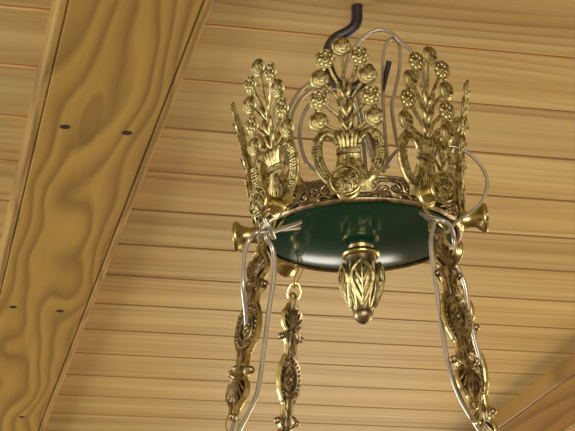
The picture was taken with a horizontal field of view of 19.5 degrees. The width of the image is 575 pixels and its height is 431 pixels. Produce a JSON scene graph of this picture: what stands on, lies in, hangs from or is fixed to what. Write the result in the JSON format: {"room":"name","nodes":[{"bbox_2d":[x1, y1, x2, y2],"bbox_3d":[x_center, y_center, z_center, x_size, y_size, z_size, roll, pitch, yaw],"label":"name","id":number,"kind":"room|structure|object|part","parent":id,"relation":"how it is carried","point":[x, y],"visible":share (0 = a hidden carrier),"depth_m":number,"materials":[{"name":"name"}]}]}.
{"room":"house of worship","nodes":[
{"label":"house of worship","id":0,"kind":"room"},
{"bbox_2d":[0,0,574,430],"bbox_3d":[-0.043,-0.265,1.620,5.800,0.050,7.722,4,-22,-13],"label":"ceiling","id":1,"kind":"structure","parent":0,"point":[155,350],"depth_m":2.30,"materials":[{"name":"brown wood"}]},
{"bbox_2d":[0,0,213,430],"bbox_3d":[-0.120,-0.261,1.516,0.151,0.031,7.380,4,-22,-13],"label":"ceiling beam","id":2,"kind":"structure","parent":1,"relation":"attached to","point":[110,74],"depth_m":1.98,"materials":[{"name":"brown wood"}]},
{"bbox_2d":[323,3,372,92],"bbox_3d":[0.060,-0.167,1.672,0.051,0.102,0.016,-1,-22,0],"label":"ceiling hook","id":3,"kind":"object","parent":1,"relation":"attached to","point":[355,23],"visible":0.51,"depth_m":1.68,"materials":[{"name":"metal"}]},
{"bbox_2d":[225,28,498,430],"bbox_3d":[0.072,0.022,1.598,0.258,0.450,0.245,-1,-22,0],"label":"chandelier","id":4,"kind":"object","parent":3,"relation":"hanging from","point":[357,224],"visible":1,"depth_m":1.55,"materials":[{"name":"gold metal"}]},
{"bbox_3d":[-0.037,0.019,1.617,0.026,0.030,0.030,-4,-22,7],"label":"rosette knob","id":5,"kind":"part","parent":4,"relation":"part of","materials":[{"name":"gold metal"}]},
{"bbox_3d":[-0.015,0.097,1.486,0.068,0.202,0.041,12,-25,-30],"label":"power cord","id":6,"kind":"part","parent":4,"relation":"part of","materials":[{"name":"plastic"}]},
{"bbox_3d":[-0.013,0.093,1.480,0.074,0.210,0.015,13,-26,-32],"label":"power cord","id":7,"kind":"part","parent":4,"relation":"part of","materials":[{"name":"plastic"}]},
{"bbox_3d":[-0.015,0.012,1.487,0.007,0.016,0.020,-12,-24,24],"label":"power cord","id":8,"kind":"part","parent":4,"relation":"part of","materials":[{"name":"clear plastic"}]},
{"bbox_3d":[-0.017,-0.011,1.542,0.026,0.030,0.030,14,-27,-34],"label":"rosette knob","id":9,"kind":"part","parent":4,"relation":"part of","materials":[{"name":"gold metal"}]},
{"bbox_3d":[0.005,0.045,1.682,0.030,0.030,0.026,14,-27,-34],"label":"rosette knob","id":10,"kind":"part","parent":4,"relation":"part of","materials":[{"name":"gold metal"}]},
{"bbox_3d":[0.034,-0.091,1.655,0.064,0.089,0.004,-1,-22,0],"label":"power cord","id":11,"kind":"part","parent":4,"relation":"part of","materials":[{"name":"plastic"}]},
{"bbox_3d":[0.035,-0.094,1.645,0.076,0.094,0.004,-1,-22,0],"label":"power cord","id":12,"kind":"part","parent":4,"relation":"part of","materials":[{"name":"clear plastic"}]},
{"bbox_3d":[0.044,-0.083,1.632,0.068,0.092,0.012,2,-22,-9],"label":"power cord","id":13,"kind":"part","parent":4,"relation":"part of","materials":[{"name":"plastic"}]},
{"bbox_3d":[0.054,-0.028,1.504,0.030,0.030,0.026,-4,-22,7],"label":"rosette knob","id":14,"kind":"part","parent":4,"relation":"part of","materials":[{"name":"gold metal"}]},
{"bbox_3d":[0.070,0.025,1.598,0.186,0.012,0.186,-1,-22,0],"label":"dish","id":15,"kind":"part","parent":4,"relation":"part of","materials":[{"name":"green ceramic"}]},
{"bbox_3d":[0.095,-0.120,1.655,0.091,0.146,0.004,-1,-22,0],"label":"power cord","id":16,"kind":"part","parent":4,"relation":"part of","materials":[{"name":"clear plastic"}]},
{"bbox_3d":[0.099,-0.053,1.617,0.019,0.025,0.004,-1,-22,0],"label":"power cord","id":17,"kind":"part","parent":4,"relation":"part of","materials":[{"name":"grey plastic"}]},
{"bbox_3d":[0.102,-0.057,1.609,0.007,0.019,0.027,14,-27,-34],"label":"power cord","id":18,"kind":"part","parent":4,"relation":"part of","materials":[{"name":"grey plastic"}]},
{"bbox_3d":[0.105,-0.114,1.663,0.023,0.145,0.004,-1,-22,0],"label":"power cord","id":19,"kind":"part","parent":4,"relation":"part of","materials":[{"name":"clear plastic"}]},
{"bbox_3d":[0.133,-0.022,1.523,0.030,0.030,0.026,14,-27,-34],"label":"rosette knob","id":20,"kind":"part","parent":4,"relation":"part of","materials":[{"name":"gold metal"}]},
{"bbox_3d":[0.149,0.056,1.492,0.050,0.142,0.041,1,-22,-7],"label":"power cord","id":21,"kind":"part","parent":4,"relation":"part of","materials":[{"name":"clear plastic"}]},
{"bbox_3d":[0.140,0.093,1.465,0.025,0.222,0.058,17,-28,-39],"label":"power cord","id":22,"kind":"part","parent":4,"relation":"part of","materials":[{"name":"plastic"}]},
{"bbox_3d":[0.155,0.034,1.663,0.026,0.030,0.030,14,-27,-34],"label":"rosette knob","id":23,"kind":"part","parent":4,"relation":"part of","materials":[{"name":"gold metal"}]},
{"bbox_3d":[0.167,-0.026,1.580,0.051,0.104,0.034,-1,-22,0],"label":"power cord","id":24,"kind":"part","parent":4,"relation":"part of","materials":[{"name":"clear plastic"}]},
{"bbox_3d":[0.176,0.004,1.589,0.026,0.030,0.030,-4,-22,7],"label":"rosette knob","id":25,"kind":"part","parent":4,"relation":"part of","materials":[{"name":"gold metal"}]},
{"bbox_2d":[471,352,574,430],"bbox_3d":[0.839,-0.196,1.735,0.150,0.030,7.380,4,-22,-13],"label":"ceiling beam","id":26,"kind":"structure","parent":1,"relation":"attached to","point":[548,404],"depth_m":3.05,"materials":[{"name":"brown wood"}]}
]}

